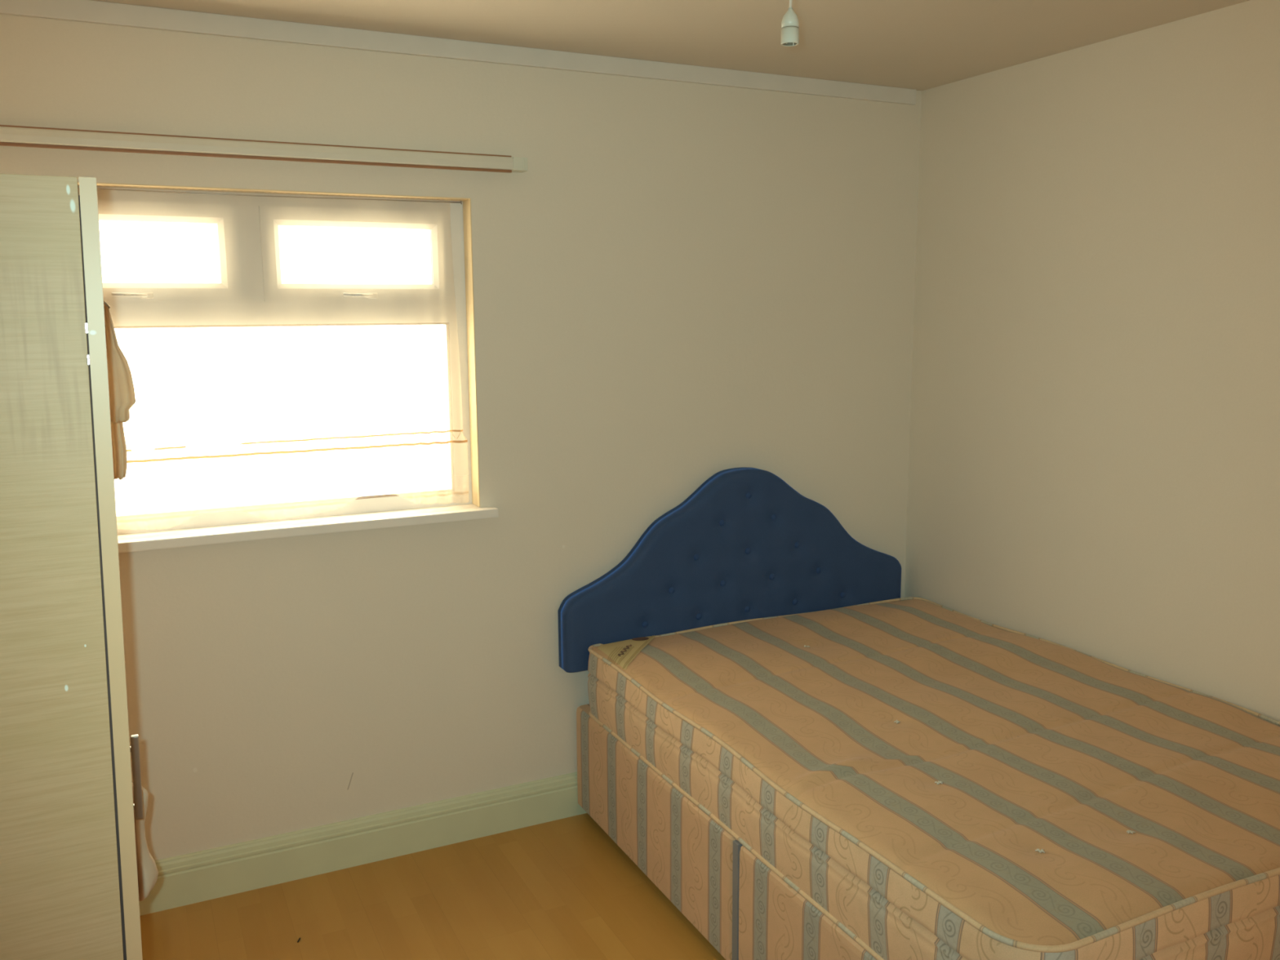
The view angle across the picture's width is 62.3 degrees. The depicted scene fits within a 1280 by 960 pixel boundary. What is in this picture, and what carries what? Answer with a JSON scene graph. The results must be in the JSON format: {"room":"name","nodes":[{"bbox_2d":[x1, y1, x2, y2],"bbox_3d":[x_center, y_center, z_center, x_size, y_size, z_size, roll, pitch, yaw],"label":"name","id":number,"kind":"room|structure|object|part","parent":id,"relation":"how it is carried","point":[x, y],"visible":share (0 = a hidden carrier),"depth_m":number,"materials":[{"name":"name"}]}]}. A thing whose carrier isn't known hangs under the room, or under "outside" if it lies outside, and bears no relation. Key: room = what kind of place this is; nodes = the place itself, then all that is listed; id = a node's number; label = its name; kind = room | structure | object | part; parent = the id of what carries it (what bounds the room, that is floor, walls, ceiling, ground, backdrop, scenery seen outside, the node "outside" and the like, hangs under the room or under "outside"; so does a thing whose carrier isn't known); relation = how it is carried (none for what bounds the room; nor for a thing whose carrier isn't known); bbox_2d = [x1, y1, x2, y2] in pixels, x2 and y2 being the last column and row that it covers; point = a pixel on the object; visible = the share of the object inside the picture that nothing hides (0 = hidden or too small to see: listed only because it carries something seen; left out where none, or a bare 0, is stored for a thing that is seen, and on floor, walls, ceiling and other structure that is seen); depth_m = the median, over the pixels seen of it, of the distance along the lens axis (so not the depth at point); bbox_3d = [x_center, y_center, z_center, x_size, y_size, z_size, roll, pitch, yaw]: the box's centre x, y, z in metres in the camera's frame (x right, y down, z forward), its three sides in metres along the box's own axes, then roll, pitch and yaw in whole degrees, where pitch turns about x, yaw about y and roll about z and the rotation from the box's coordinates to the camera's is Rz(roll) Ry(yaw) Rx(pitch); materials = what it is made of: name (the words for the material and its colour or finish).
{"room":"bedroom","nodes":[
{"label":"bedroom","id":0,"kind":"room"},
{"bbox_2d":[97,200,242,302],"bbox_3d":[-1.371,-0.614,2.851,0.546,0.264,0.087,-5,10,-26],"label":"window pane","id":1,"kind":"object","parent":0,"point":[227,215],"depth_m":2.90,"materials":[{"name":"white glass"}]},
{"bbox_2d":[258,205,451,301],"bbox_3d":[-0.829,-0.659,3.113,0.541,0.264,0.087,-5,10,-26],"label":"window pane","id":2,"kind":"object","parent":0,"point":[436,220],"depth_m":3.09,"materials":[{"name":"white glass"}]},
{"bbox_2d":[140,813,725,959],"bbox_3d":[0.307,1.446,1.955,3.600,0.100,3.760,-5,10,-26],"label":"floor","id":3,"kind":"structure","parent":0,"point":[562,889],"depth_m":3.02,"materials":[{"name":"brown wood"}]},
{"bbox_2d":[0,173,142,959],"bbox_3d":[-1.035,0.539,1.546,0.567,1.836,0.840,-5,10,-27],"label":"wardrobe","id":4,"kind":"object","parent":3,"relation":"on","point":[69,890],"visible":1,"depth_m":1.20,"materials":[{"name":"beige wood"}]},
{"bbox_2d":[103,300,135,479],"bbox_3d":[-0.803,-0.140,1.629,0.040,0.284,0.082,-6,11,-32],"label":"hanging cloth","id":5,"kind":"object","parent":4,"relation":"hanging from","point":[121,386],"visible":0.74,"depth_m":1.60,"materials":[{"name":"fabric"}]},
{"bbox_3d":[-0.713,0.521,1.472,0.059,1.781,0.418,-5,10,-27],"label":"door","id":6,"kind":"part","parent":4,"relation":"part of","materials":[{"name":"white wood"}]},
{"bbox_3d":[-0.764,0.450,1.600,0.020,0.132,0.010,-5,10,-27],"label":"handle","id":7,"kind":"part","parent":4,"relation":"part of","materials":[{"name":"metal"}]},
{"bbox_2d":[132,782,158,901],"bbox_3d":[-0.833,0.604,1.775,0.037,0.200,0.056,-5,10,-26],"label":"hanging bag","id":8,"kind":"object","parent":4,"relation":"hanging from","point":[147,870],"visible":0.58,"depth_m":1.76,"materials":[{"name":"beige fabric"}]},
{"bbox_2d":[576,703,742,959],"bbox_3d":[0.626,0.964,3.389,1.369,0.392,1.035,-5,10,-26],"label":"base","id":9,"kind":"object","parent":3,"relation":"on","point":[691,858],"visible":0.3,"depth_m":2.97,"materials":[{"name":"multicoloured fabric"}]},
{"bbox_2d":[587,596,1279,959],"bbox_3d":[0.846,0.719,2.903,1.396,0.245,1.893,-5,10,-26],"label":"mattress","id":10,"kind":"object","parent":9,"relation":"on","point":[937,781],"visible":1,"depth_m":2.47,"materials":[{"name":"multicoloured fabric"}]},
{"bbox_2d":[557,466,901,672],"bbox_3d":[0.364,0.527,3.748,1.367,1.144,0.082,-5,10,-26],"label":"headboard","id":11,"kind":"object","parent":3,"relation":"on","point":[744,544],"visible":0.81,"depth_m":3.63,"materials":[{"name":"blue fabric"}]},
{"bbox_2d":[738,845,876,959],"bbox_3d":[1.058,1.101,2.518,1.369,0.392,0.926,-5,10,-26],"label":"base","id":12,"kind":"object","parent":3,"relation":"on","point":[776,922],"visible":0.19,"depth_m":2.45,"materials":[{"name":"fabric"}]},
{"bbox_2d":[0,13,921,860],"bbox_3d":[-0.497,-0.073,3.357,3.600,2.464,0.140,-5,10,-26],"label":"wall","id":13,"kind":"structure","parent":0,"point":[682,284],"depth_m":3.31,"materials":[{"name":"beige paint"}]},
{"bbox_2d":[0,124,528,173],"bbox_3d":[-1.130,-0.880,2.807,1.746,0.048,0.054,-5,10,-26],"label":"rail","id":14,"kind":"object","parent":13,"relation":"attached to","point":[10,135],"visible":1,"depth_m":2.82,"materials":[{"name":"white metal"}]},
{"bbox_2d":[78,186,462,204],"bbox_3d":[-1.099,-0.795,2.938,1.247,0.013,0.021,-5,10,-26],"label":"wire","id":15,"kind":"object","parent":13,"relation":"attached to","point":[460,202],"visible":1,"depth_m":2.97,"materials":[{"name":"metal"}]},
{"bbox_2d":[116,429,468,523],"bbox_3d":[-1.082,-0.339,2.989,1.216,0.924,0.025,-5,10,-26],"label":"curtain","id":16,"kind":"object","parent":15,"relation":"hanging from","point":[460,493],"visible":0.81,"depth_m":3.08,"materials":[{"name":"white fabric"}]},
{"bbox_2d":[77,182,479,506],"bbox_3d":[-1.083,-0.336,2.989,1.258,0.937,0.074,-5,10,-26],"label":"window frame","id":17,"kind":"structure","parent":13,"relation":"attached to","point":[467,220],"depth_m":3.21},
{"bbox_2d":[78,186,498,553],"bbox_3d":[-1.079,-0.323,3.001,1.333,0.966,0.180,-5,10,-26],"label":"window","id":18,"kind":"structure","parent":13,"relation":"in","point":[251,291],"depth_m":3.04,"materials":[{"name":"white plastic"}]},
{"bbox_3d":[-1.064,0.144,3.050,1.333,0.028,0.123,-5,10,-26],"label":"sill","id":19,"kind":"part","parent":18,"relation":"part of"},
{"bbox_2d":[138,771,586,915],"bbox_3d":[-0.455,1.083,3.470,3.320,0.146,0.020,-5,10,-26],"label":"baseboard","id":20,"kind":"structure","parent":13,"relation":"attached to","point":[186,879],"depth_m":3.26,"materials":[{"name":"white wood"}]},
{"bbox_2d":[0,0,915,105],"bbox_3d":[-0.486,-1.252,3.090,3.284,0.052,0.014,-5,10,-26],"label":"trim","id":21,"kind":"structure","parent":13,"relation":"attached to","point":[80,11],"depth_m":3.02,"materials":[{"name":"white paint"}]},
{"bbox_2d":[91,0,1249,90],"bbox_3d":[0.292,-1.086,1.548,3.600,0.100,3.760,-5,10,-26],"label":"ceiling","id":22,"kind":"structure","parent":0,"point":[918,45],"depth_m":2.92,"materials":[{"name":"paint"}]},
{"bbox_2d":[780,0,799,46],"bbox_3d":[0.262,-0.918,1.831,0.071,0.320,0.071,-5,10,-26],"label":"pendant lamp","id":23,"kind":"object","parent":22,"relation":"hanging from","point":[790,22],"visible":1,"depth_m":1.84,"materials":[{"name":"white plastic"}]},
{"bbox_2d":[782,42,796,45],"bbox_3d":[0.263,-0.776,1.853,0.025,0.024,0.025,-5,10,-26],"label":"socket","id":24,"kind":"object","parent":23,"relation":"attached to","point":[784,43],"depth_m":1.87,"materials":[{"name":"white plastic"}]},
{"bbox_2d":[904,0,1279,721],"bbox_3d":[1.853,0.050,2.502,0.140,2.464,3.480,-5,10,-26],"label":"wall","id":25,"kind":"structure","parent":0,"point":[1094,464],"depth_m":3.18,"materials":[{"name":"beige paint"}]}
]}

